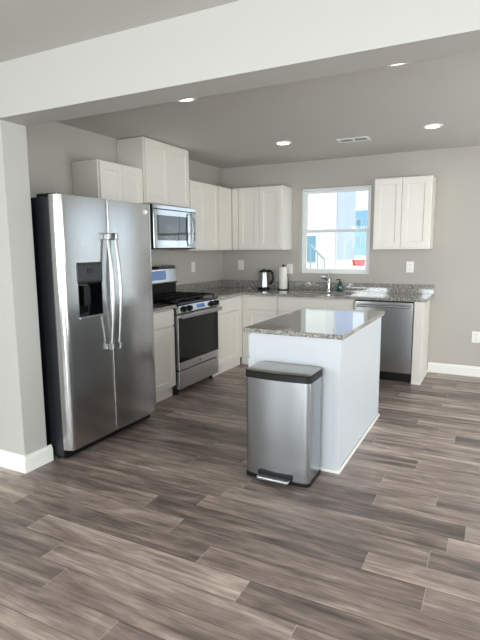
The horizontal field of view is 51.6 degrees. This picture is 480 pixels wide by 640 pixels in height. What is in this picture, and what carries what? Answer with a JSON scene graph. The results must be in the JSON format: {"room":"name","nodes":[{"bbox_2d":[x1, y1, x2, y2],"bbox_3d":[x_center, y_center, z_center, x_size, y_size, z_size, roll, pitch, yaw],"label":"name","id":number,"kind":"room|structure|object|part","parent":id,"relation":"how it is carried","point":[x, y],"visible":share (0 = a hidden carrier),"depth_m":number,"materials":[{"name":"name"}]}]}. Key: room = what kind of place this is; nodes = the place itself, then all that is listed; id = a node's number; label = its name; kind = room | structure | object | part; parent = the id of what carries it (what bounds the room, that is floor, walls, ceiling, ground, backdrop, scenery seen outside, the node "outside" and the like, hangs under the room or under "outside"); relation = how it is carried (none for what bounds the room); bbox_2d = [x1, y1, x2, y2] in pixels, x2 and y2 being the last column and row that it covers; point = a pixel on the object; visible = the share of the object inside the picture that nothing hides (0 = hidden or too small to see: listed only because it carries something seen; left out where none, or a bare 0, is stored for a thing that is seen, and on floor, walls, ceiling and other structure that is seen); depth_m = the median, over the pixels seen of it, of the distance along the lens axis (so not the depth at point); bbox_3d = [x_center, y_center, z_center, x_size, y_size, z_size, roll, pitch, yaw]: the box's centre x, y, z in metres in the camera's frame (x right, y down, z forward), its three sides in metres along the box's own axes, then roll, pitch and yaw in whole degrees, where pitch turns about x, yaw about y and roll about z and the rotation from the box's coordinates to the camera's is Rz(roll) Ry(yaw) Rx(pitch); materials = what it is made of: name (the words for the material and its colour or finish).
{"room":"kitchen","nodes":[
{"label":"kitchen","id":0,"kind":"room"},
{"bbox_2d":[0,120,46,473],"bbox_3d":[-2.794,-0.342,3.805,3.297,2.440,0.190,4,9,27],"label":"wall","id":1,"kind":"structure","parent":0,"point":[22,412],"depth_m":3.09,"materials":[{"name":"grey paint"}]},
{"bbox_2d":[23,444,53,472],"bbox_3d":[-1.316,0.906,3.248,0.015,0.112,0.224,4,9,27],"label":"baseboard","id":2,"kind":"structure","parent":1,"relation":"attached to","point":[36,459],"depth_m":3.24,"materials":[{"name":"white paint"}]},
{"bbox_2d":[0,0,479,125],"bbox_3d":[-0.577,-1.255,2.515,8.300,0.290,0.205,4,9,27],"label":"ceiling beam","id":3,"kind":"structure","parent":1,"relation":"attached to","point":[242,44],"depth_m":2.16,"materials":[{"name":"grey paint"}]},
{"bbox_2d":[26,122,221,284],"bbox_3d":[-1.134,-0.539,5.080,0.120,2.440,3.700,4,9,27],"label":"wall","id":4,"kind":"structure","parent":0,"point":[52,147],"depth_m":4.31,"materials":[{"name":"grey paint"}]},
{"bbox_2d":[72,159,142,202],"bbox_3d":[-1.167,-1.002,4.480,0.303,0.762,0.584,4,9,27],"label":"upper cabinet","id":5,"kind":"object","parent":4,"relation":"attached to","point":[95,178],"visible":0.51,"depth_m":4.24,"materials":[{"name":"white paint"}]},
{"bbox_3d":[-1.105,-0.975,4.292,0.020,0.738,0.278,4,9,27],"label":"door","id":6,"kind":"part","parent":5,"relation":"part of","materials":[{"name":"white paint"}]},
{"bbox_3d":[-0.977,-1.012,4.541,0.020,0.738,0.278,4,9,27],"label":"door","id":7,"kind":"part","parent":5,"relation":"part of","materials":[{"name":"white paint"}]},
{"bbox_2d":[117,136,189,207],"bbox_3d":[-0.853,-1.452,5.017,0.325,0.605,0.759,4,9,27],"label":"upper cabinet","id":8,"kind":"object","parent":4,"relation":"attached to","point":[164,167],"visible":0.9,"depth_m":4.81,"materials":[{"name":"white paint"}]},
{"bbox_3d":[-0.801,-1.418,4.785,0.020,0.579,0.366,4,9,27],"label":"door","id":9,"kind":"part","parent":8,"relation":"part of","materials":[{"name":"white paint"}]},
{"bbox_2d":[149,204,195,248],"bbox_3d":[-0.794,-0.936,5.063,0.447,0.424,0.755,4,9,27],"label":"microwave oven","id":10,"kind":"object","parent":8,"relation":"attached to","point":[172,227],"visible":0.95,"depth_m":4.93,"materials":[{"name":"silver metal"}]},
{"bbox_3d":[-0.664,-0.912,4.943,0.003,0.239,0.535,4,9,27],"label":"door glass","id":11,"kind":"part","parent":10,"relation":"part of","materials":[{"name":"black glass"}]},
{"bbox_3d":[-0.502,-0.942,5.189,0.040,0.338,0.020,4,9,27],"label":"door handle","id":12,"kind":"part","parent":10,"relation":"part of","materials":[{"name":"silver metal"}]},
{"bbox_3d":[-0.505,-0.952,5.274,0.019,0.369,0.108,4,9,27],"label":"control panel","id":13,"kind":"part","parent":10,"relation":"part of","materials":[{"name":"silver metal"}]},
{"bbox_3d":[-0.633,-1.466,5.111,0.020,0.579,0.365,4,9,27],"label":"door","id":14,"kind":"part","parent":8,"relation":"part of","materials":[{"name":"white paint"}]},
{"bbox_2d":[167,180,218,250],"bbox_3d":[-0.536,-1.174,5.679,0.325,0.750,0.619,4,9,27],"label":"upper cabinet","id":15,"kind":"object","parent":4,"relation":"attached to","point":[203,197],"visible":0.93,"depth_m":5.60,"materials":[{"name":"white paint"}]},
{"bbox_3d":[-0.469,-1.146,5.478,0.020,0.726,0.295,4,9,27],"label":"door","id":16,"kind":"part","parent":15,"relation":"part of","materials":[{"name":"white paint"}]},
{"bbox_3d":[-0.332,-1.185,5.742,0.020,0.726,0.296,4,9,27],"label":"door","id":17,"kind":"part","parent":15,"relation":"part of","materials":[{"name":"white paint"}]},
{"bbox_2d":[191,262,194,271],"bbox_3d":[-0.568,-0.645,6.040,0.010,0.124,0.082,4,9,27],"label":"wall outlet","id":18,"kind":"object","parent":4,"relation":"attached to","point":[192,263],"visible":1,"depth_m":6.03,"materials":[{"name":"white plastic"}]},
{"bbox_2d":[176,280,222,291],"bbox_3d":[-0.521,-0.414,6.147,0.020,0.100,1.252,4,9,27],"label":"backsplash","id":19,"kind":"structure","parent":4,"relation":"attached to","point":[190,287],"depth_m":6.16,"materials":[{"name":"stone"}]},
{"bbox_2d":[217,186,232,249],"bbox_3d":[-0.246,-1.258,6.240,0.325,0.750,0.655,4,9,27],"label":"upper cabinet","id":20,"kind":"object","parent":4,"relation":"attached to","point":[224,194],"visible":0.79,"depth_m":6.01,"materials":[{"name":"white paint"}]},
{"bbox_2d":[0,353,479,639],"bbox_3d":[-0.920,1.157,2.101,8.550,0.060,9.500,4,9,27],"label":"floor","id":21,"kind":"structure","parent":0,"point":[157,529],"depth_m":2.48,"materials":[{"name":"wood"}]},
{"bbox_2d":[31,193,155,457],"bbox_3d":[-1.234,0.001,3.752,0.884,1.757,0.952,4,9,27],"label":"refrigerator","id":22,"kind":"object","parent":21,"relation":"on","point":[93,262],"visible":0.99,"depth_m":3.38,"materials":[{"name":"silver metal"}]},
{"bbox_3d":[-1.047,0.017,3.369,0.075,1.663,0.442,4,9,27],"label":"freezer door","id":23,"kind":"part","parent":22,"relation":"part of","materials":[{"name":"silver metal"}]},
{"bbox_3d":[-1.029,-0.315,3.336,0.066,0.146,0.228,4,9,27],"label":"dispenser panel","id":24,"kind":"part","parent":22,"relation":"part of","materials":[{"name":"black plastic"}]},
{"bbox_3d":[-0.896,-0.192,3.471,0.052,0.768,0.029,4,9,27],"label":"door handle","id":25,"kind":"part","parent":22,"relation":"part of","materials":[{"name":"silver metal"}]},
{"bbox_3d":[-0.861,-0.202,3.539,0.052,0.768,0.029,4,9,27],"label":"door handle","id":26,"kind":"part","parent":22,"relation":"part of","materials":[{"name":"silver metal"}]},
{"bbox_3d":[-0.829,-0.046,3.790,0.075,1.663,0.505,4,9,27],"label":"fresh food door","id":27,"kind":"part","parent":22,"relation":"part of","materials":[{"name":"silver metal"}]},
{"bbox_2d":[153,309,175,402],"bbox_3d":[-1.022,0.331,4.593,0.618,0.859,0.604,4,9,27],"label":"base cabinet","id":28,"kind":"object","parent":21,"relation":"on","point":[164,337],"visible":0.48,"depth_m":4.57,"materials":[{"name":"white paint"}]},
{"bbox_3d":[-0.758,0.009,4.409,0.020,0.144,0.576,4,9,27],"label":"drawer","id":29,"kind":"part","parent":28,"relation":"part of","materials":[{"name":"white paint"}]},
{"bbox_2d":[153,303,176,311],"bbox_3d":[-1.016,-0.158,4.513,0.643,0.130,0.608,4,9,27],"label":"countertop","id":30,"kind":"structure","parent":28,"relation":"on","point":[156,307],"depth_m":4.51,"materials":[{"name":"grey stone"}]},
{"bbox_3d":[-0.756,0.378,4.462,0.020,0.570,0.576,4,9,27],"label":"door","id":31,"kind":"part","parent":28,"relation":"part of","materials":[{"name":"white paint"}]},
{"bbox_2d":[152,265,221,394],"bbox_3d":[-0.659,0.060,5.142,0.682,1.232,0.755,4,9,27],"label":"gas range","id":32,"kind":"object","parent":21,"relation":"on","point":[195,325],"visible":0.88,"depth_m":5.02,"materials":[{"name":"silver metal"}]},
{"bbox_2d":[153,296,217,305],"bbox_3d":[-0.683,-0.210,5.114,0.631,0.025,0.755,4,9,27],"label":"cooktop","id":33,"kind":"object","parent":32,"relation":"in","point":[198,300],"depth_m":4.91,"materials":[{"name":"black metal"}]},
{"bbox_3d":[-0.425,0.173,5.038,0.038,0.535,0.749,4,9,27],"label":"oven door","id":34,"kind":"part","parent":32,"relation":"part of","materials":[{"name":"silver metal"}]},
{"bbox_3d":[-0.417,-0.140,4.987,0.065,0.079,0.755,4,9,27],"label":"control panel","id":35,"kind":"part","parent":32,"relation":"part of","materials":[{"name":"silver metal"}]},
{"bbox_3d":[-0.422,0.534,5.090,0.038,0.175,0.749,4,9,27],"label":"storage drawer","id":36,"kind":"part","parent":32,"relation":"part of","materials":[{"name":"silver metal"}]},
{"bbox_3d":[-0.407,0.152,5.025,0.005,0.430,0.747,4,9,27],"label":"oven glass","id":37,"kind":"part","parent":32,"relation":"part of","materials":[{"name":"black glass"}]},
{"bbox_3d":[-0.395,-0.146,4.975,0.012,0.040,0.150,4,9,27],"label":"plate","id":38,"kind":"part","parent":32,"relation":"part of","materials":[{"name":"blue"}]},
{"bbox_3d":[-0.367,-0.078,4.971,0.025,0.042,0.731,4,9,27],"label":"oven handle","id":39,"kind":"part","parent":32,"relation":"part of","materials":[{"name":"silver metal"}]},
{"bbox_2d":[213,295,241,376],"bbox_3d":[-0.384,0.146,5.829,0.618,0.859,0.674,4,9,27],"label":"base cabinet","id":40,"kind":"object","parent":21,"relation":"on","point":[230,316],"visible":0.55,"depth_m":5.69,"materials":[{"name":"white paint"}]},
{"bbox_3d":[-0.142,-0.168,5.601,0.020,0.144,0.546,4,9,27],"label":"drawer","id":41,"kind":"part","parent":40,"relation":"part of","materials":[{"name":"white paint"}]},
{"bbox_3d":[-0.140,0.200,5.655,0.020,0.570,0.546,4,9,27],"label":"door","id":42,"kind":"part","parent":40,"relation":"part of","materials":[{"name":"white paint"}]},
{"bbox_2d":[176,279,433,301],"bbox_3d":[0.671,-0.321,5.557,2.686,0.130,1.272,4,9,27],"label":"countertop","id":43,"kind":"structure","parent":40,"relation":"on","point":[223,288],"depth_m":5.83,"materials":[{"name":"grey stone"}]},
{"bbox_2d":[258,269,273,289],"bbox_3d":[0.314,-0.517,6.271,0.157,0.257,0.197,-5,10,-31],"label":"electric kettle","id":44,"kind":"object","parent":43,"relation":"on","point":[263,283],"visible":1,"depth_m":6.23,"materials":[{"name":"silver metal"}]},
{"bbox_3d":[0.385,-0.535,6.244,0.089,0.198,0.034,4,9,27],"label":"handle","id":45,"kind":"part","parent":44,"relation":"part of","materials":[{"name":"black plastic"}]},
{"bbox_2d":[278,264,288,289],"bbox_3d":[0.541,-0.534,6.175,0.147,0.315,0.140,4,9,27],"label":"paper towel holder","id":46,"kind":"object","parent":43,"relation":"on","point":[283,275],"visible":1,"depth_m":6.14,"materials":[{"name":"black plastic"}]},
{"bbox_2d":[318,272,330,290],"bbox_3d":[1.002,-0.453,5.897,0.060,0.229,0.238,8,11,43],"label":"faucet","id":47,"kind":"object","parent":43,"relation":"on","point":[328,280],"visible":1,"depth_m":5.94,"materials":[{"name":"silver metal"}]},
{"bbox_3d":[0.996,-0.478,5.886,0.219,0.094,0.038,-8,12,-44],"label":"spout","id":48,"kind":"part","parent":47,"relation":"part of","materials":[{"name":"silver metal"}]},
{"bbox_2d":[336,279,342,290],"bbox_3d":[1.185,-0.416,5.913,0.072,0.149,0.072,4,9,27],"label":"soap dispenser","id":49,"kind":"object","parent":43,"relation":"on","point":[339,285],"visible":1,"depth_m":5.89,"materials":[{"name":"teal plastic"}]},
{"bbox_2d":[242,295,277,364],"bbox_3d":[0.350,0.094,6.156,0.486,0.859,0.618,4,9,27],"label":"base cabinet","id":50,"kind":"object","parent":21,"relation":"on","point":[255,308],"visible":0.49,"depth_m":5.87,"materials":[{"name":"white paint"}]},
{"bbox_3d":[0.255,-0.203,5.821,0.361,0.144,0.020,4,9,27],"label":"drawer","id":51,"kind":"part","parent":50,"relation":"part of","materials":[{"name":"white paint"}]},
{"bbox_3d":[0.257,0.165,5.875,0.361,0.570,0.020,4,9,27],"label":"door","id":52,"kind":"part","parent":50,"relation":"part of","materials":[{"name":"white paint"}]},
{"bbox_2d":[246,361,322,487],"bbox_3d":[0.258,0.633,3.058,0.426,0.684,0.314,4,9,27],"label":"trash can","id":53,"kind":"object","parent":21,"relation":"on","point":[284,400],"visible":1,"depth_m":2.96,"materials":[{"name":"silver metal"}]},
{"bbox_3d":[0.267,0.296,3.032,0.414,0.008,0.252,4,9,27],"label":"lid","id":54,"kind":"part","parent":53,"relation":"part of","materials":[{"name":"silver metal"}]},
{"bbox_2d":[249,317,380,473],"bbox_3d":[0.612,0.445,3.732,0.641,0.859,1.225,4,9,27],"label":"kitchen island","id":55,"kind":"object","parent":21,"relation":"on","point":[350,366],"visible":0.54,"depth_m":3.21,"materials":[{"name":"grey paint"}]},
{"bbox_3d":[0.092,0.505,3.339,0.040,0.859,0.020,4,9,27],"label":"corner trim","id":56,"kind":"part","parent":55,"relation":"part of","materials":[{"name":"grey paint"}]},
{"bbox_2d":[243,307,384,339],"bbox_3d":[0.602,0.004,3.672,0.677,0.030,1.245,4,9,27],"label":"island countertop","id":57,"kind":"structure","parent":55,"relation":"on","point":[325,323],"depth_m":3.44,"materials":[{"name":"stone"}]},
{"bbox_3d":[0.601,0.539,3.082,0.040,0.859,0.020,4,9,27],"label":"corner trim","id":58,"kind":"part","parent":55,"relation":"part of","materials":[{"name":"grey paint"}]},
{"bbox_3d":[0.619,0.537,3.095,0.020,0.859,0.020,4,9,27],"label":"corner trim","id":59,"kind":"part","parent":55,"relation":"part of","materials":[{"name":"grey paint"}]},
{"bbox_3d":[0.618,0.859,3.791,0.635,0.022,1.225,4,9,27],"label":"shoe moulding","id":60,"kind":"part","parent":55,"relation":"part of","materials":[{"name":"white paint"}]},
{"bbox_3d":[1.142,0.386,4.109,0.020,0.859,0.040,4,9,27],"label":"corner trim","id":61,"kind":"part","parent":55,"relation":"part of","materials":[{"name":"grey paint"}]},
{"bbox_2d":[278,293,355,315],"bbox_3d":[0.968,0.135,5.843,0.899,0.859,0.618,4,9,27],"label":"base cabinet","id":62,"kind":"object","parent":21,"relation":"on","point":[286,305],"visible":0.14,"depth_m":5.55,"materials":[{"name":"white paint"}]},
{"bbox_3d":[0.637,0.191,5.682,0.433,0.570,0.020,4,9,27],"label":"door","id":63,"kind":"part","parent":62,"relation":"part of","materials":[{"name":"white paint"}]},
{"bbox_2d":[355,299,413,381],"bbox_3d":[1.619,0.189,5.463,0.601,0.853,0.652,4,9,27],"label":"dishwasher","id":64,"kind":"object","parent":21,"relation":"on","point":[396,345],"visible":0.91,"depth_m":5.17,"materials":[{"name":"silver metal"}]},
{"bbox_3d":[1.477,-0.140,5.138,0.542,0.027,0.035,4,9,27],"label":"bar handle","id":65,"kind":"part","parent":64,"relation":"part of","materials":[{"name":"silver metal"}]},
{"bbox_3d":[1.543,0.584,5.364,0.561,0.100,0.060,4,9,27],"label":"kick plate","id":66,"kind":"part","parent":64,"relation":"part of","materials":[{"name":"black plastic"}]},
{"bbox_2d":[411,300,429,384],"bbox_3d":[1.951,0.202,5.339,0.094,0.859,0.628,4,9,27],"label":"cabinet end panel","id":67,"kind":"object","parent":21,"relation":"on","point":[419,370],"visible":0.91,"depth_m":5.11,"materials":[{"name":"white paint"}]},
{"bbox_3d":[1.954,0.617,5.399,0.094,0.020,0.628,4,9,27],"label":"shoe moulding","id":68,"kind":"part","parent":67,"relation":"part of","materials":[{"name":"white paint"}]},
{"bbox_2d":[0,0,479,168],"bbox_3d":[-0.937,-1.337,1.738,8.550,0.100,9.500,4,9,27],"label":"ceiling","id":69,"kind":"structure","parent":0,"point":[388,105],"depth_m":3.70,"materials":[{"name":"grey paint"}]},
{"bbox_2d":[178,98,195,101],"bbox_3d":[-0.386,-1.533,3.433,0.170,0.008,0.170,4,9,27],"label":"recessed light","id":70,"kind":"object","parent":69,"relation":"in","point":[192,99],"visible":0.34,"depth_m":3.48,"materials":[{"name":"white paint"}]},
{"bbox_2d":[275,141,291,144],"bbox_3d":[0.431,-1.756,4.931,0.170,0.008,0.170,4,9,27],"label":"recessed light","id":71,"kind":"object","parent":69,"relation":"in","point":[278,142],"visible":1,"depth_m":4.93,"materials":[{"name":"white paint"}]},
{"bbox_2d":[336,136,370,142],"bbox_3d":[1.098,-1.741,4.793,0.300,0.008,0.160,4,9,27],"label":"ceiling vent","id":72,"kind":"object","parent":69,"relation":"in","point":[364,138],"visible":1,"depth_m":4.78,"materials":[{"name":"white metal"}]},
{"bbox_2d":[422,124,442,128],"bbox_3d":[1.663,-1.671,4.285,0.170,0.008,0.170,4,9,27],"label":"recessed light","id":73,"kind":"object","parent":69,"relation":"in","point":[428,126],"visible":1,"depth_m":4.29,"materials":[{"name":"white paint"}]},
{"bbox_2d":[221,145,479,369],"bbox_3d":[2.344,-0.616,5.452,5.970,2.440,0.140,4,9,27],"label":"wall","id":74,"kind":"structure","parent":0,"point":[452,266],"depth_m":5.52,"materials":[{"name":"grey paint"}]},
{"bbox_2d":[238,260,243,269],"bbox_3d":[0.011,-0.727,6.556,0.082,0.124,0.010,4,9,27],"label":"wall outlet","id":75,"kind":"object","parent":74,"relation":"attached to","point":[240,262],"visible":1,"depth_m":6.55,"materials":[{"name":"white plastic"}]},
{"bbox_2d":[232,185,291,249],"bbox_3d":[0.274,-1.250,6.161,0.672,0.750,0.325,4,9,27],"label":"upper cabinet","id":76,"kind":"object","parent":74,"relation":"attached to","point":[261,216],"visible":1,"depth_m":6.01,"materials":[{"name":"white paint"}]},
{"bbox_3d":[-0.056,-1.248,6.159,0.086,0.726,0.020,4,9,27],"label":"filler panel","id":77,"kind":"part","parent":76,"relation":"part of","materials":[{"name":"white paint"}]},
{"bbox_3d":[0.110,-1.236,6.075,0.275,0.726,0.020,4,9,27],"label":"door","id":78,"kind":"part","parent":76,"relation":"part of","materials":[{"name":"white paint"}]},
{"bbox_3d":[0.362,-1.220,5.947,0.285,0.726,0.020,4,9,27],"label":"door","id":79,"kind":"part","parent":76,"relation":"part of","materials":[{"name":"white paint"}]},
{"bbox_2d":[287,264,292,273],"bbox_3d":[0.625,-0.645,6.250,0.082,0.124,0.011,4,9,27],"label":"wall switch","id":80,"kind":"object","parent":74,"relation":"attached to","point":[290,266],"visible":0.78,"depth_m":6.25,"materials":[{"name":"white plastic"}]},
{"bbox_2d":[222,279,433,293],"bbox_3d":[0.955,-0.418,6.106,2.686,0.100,0.020,4,9,27],"label":"backsplash","id":81,"kind":"structure","parent":74,"relation":"attached to","point":[360,287],"depth_m":5.93,"materials":[{"name":"stone"}]},
{"bbox_2d":[302,185,371,273],"bbox_3d":[1.166,-1.077,6.009,0.849,1.025,0.070,4,9,27],"label":"window","id":82,"kind":"structure","parent":74,"relation":"in","point":[306,192],"depth_m":6.01,"materials":[{"name":"white plastic"}]},
{"bbox_3d":[1.161,-0.845,6.029,0.797,0.508,0.026,4,9,27],"label":"sash","id":83,"kind":"part","parent":82,"relation":"part of","materials":[{"name":"white plastic"}]},
{"bbox_3d":[1.171,-1.312,5.987,0.797,0.500,0.026,4,9,27],"label":"sash","id":84,"kind":"part","parent":82,"relation":"part of","materials":[{"name":"clear glass"}]},
{"bbox_2d":[373,175,435,248],"bbox_3d":[1.783,-1.149,5.397,0.589,0.750,0.325,4,9,27],"label":"upper cabinet","id":85,"kind":"object","parent":74,"relation":"attached to","point":[404,207],"visible":1,"depth_m":5.25,"materials":[{"name":"white paint"}]},
{"bbox_3d":[1.587,-1.141,5.326,0.280,0.718,0.020,4,9,27],"label":"door","id":86,"kind":"part","parent":85,"relation":"part of","materials":[{"name":"white paint"}]},
{"bbox_3d":[1.840,-1.125,5.198,0.281,0.718,0.020,4,9,27],"label":"door","id":87,"kind":"part","parent":85,"relation":"part of","materials":[{"name":"white paint"}]},
{"bbox_2d":[406,261,413,272],"bbox_3d":[1.914,-0.597,5.593,0.082,0.124,0.010,4,9,27],"label":"wall outlet","id":88,"kind":"object","parent":74,"relation":"attached to","point":[409,264],"visible":1,"depth_m":5.59,"materials":[{"name":"white plastic"}]},
{"bbox_2d":[428,362,479,376],"bbox_3d":[3.488,0.624,4.959,3.040,0.112,0.015,4,9,27],"label":"baseboard","id":89,"kind":"structure","parent":74,"relation":"attached to","point":[444,368],"depth_m":5.51,"materials":[{"name":"white paint"}]},
{"bbox_2d":[471,331,479,342],"bbox_3d":[2.556,0.184,5.378,0.082,0.124,0.010,4,9,27],"label":"wall outlet","id":90,"kind":"object","parent":74,"relation":"attached to","point":[475,334],"visible":1,"depth_m":5.38,"materials":[{"name":"white plastic"}]},
{"label":"outside","id":91,"kind":"structure","parent":0,"visible":0},
{"bbox_2d":[307,255,365,268],"bbox_3d":[11.274,-4.325,40.035,70.000,1.700,69.840,4,9,27],"label":"ground","id":92,"kind":"structure","parent":91,"point":[340,264],"depth_m":21.31,"materials":[{"name":"white"}]},
{"bbox_2d":[310,244,324,267],"bbox_3d":[2.930,-2.410,18.767,0.605,0.908,0.078,4,9,27],"label":"stair rail","id":93,"kind":"object","parent":92,"relation":"on","point":[311,245],"visible":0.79,"depth_m":18.76,"materials":[{"name":"grey metal"}]},
{"bbox_3d":[2.929,-2.560,18.745,0.605,0.605,0.078,4,9,27],"label":"hand rail","id":94,"kind":"part","parent":93,"relation":"part of","materials":[{"name":"grey metal"}]},
{"bbox_2d":[307,193,336,266],"bbox_3d":[0.584,-6.034,21.028,7.400,7.500,2.100,4,9,27],"label":"house","id":95,"kind":"structure","parent":92,"relation":"on","point":[322,208],"depth_m":19.40,"materials":[{"name":"white"}]},
{"bbox_3d":[2.694,-2.804,19.568,0.600,1.000,0.019,4,9,27],"label":"pane","id":96,"kind":"part","parent":95,"relation":"part of","materials":[{"name":"blue glass"}]},
{"bbox_2d":[336,191,355,259],"bbox_3d":[3.235,-10.593,32.092,8.600,13.300,3.200,4,9,27],"label":"house","id":97,"kind":"structure","parent":92,"relation":"on","point":[346,214],"depth_m":30.20,"materials":[{"name":"white"}]},
{"bbox_2d":[352,260,365,265],"bbox_3d":[5.022,-2.424,20.977,0.510,0.240,0.360,4,9,27],"label":"storage tote","id":98,"kind":"object","parent":92,"relation":"on","point":[355,262],"visible":1,"depth_m":20.83,"materials":[{"name":"red plastic"}]},
{"bbox_2d":[355,210,367,254],"bbox_3d":[9.946,-8.459,49.062,11.000,4.100,6.060,4,9,27],"label":"house","id":99,"kind":"structure","parent":92,"relation":"on","point":[361,215],"depth_m":45.20,"materials":[{"name":"blue"}]},
{"bbox_3d":[10.803,-7.171,45.382,0.400,0.800,0.019,4,9,27],"label":"pane","id":100,"kind":"part","parent":99,"relation":"part of","materials":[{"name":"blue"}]},
{"bbox_3d":[10.793,-8.755,45.151,0.400,0.800,0.019,4,9,27],"label":"pane","id":101,"kind":"part","parent":99,"relation":"part of","materials":[{"name":"blue"}]}
]}

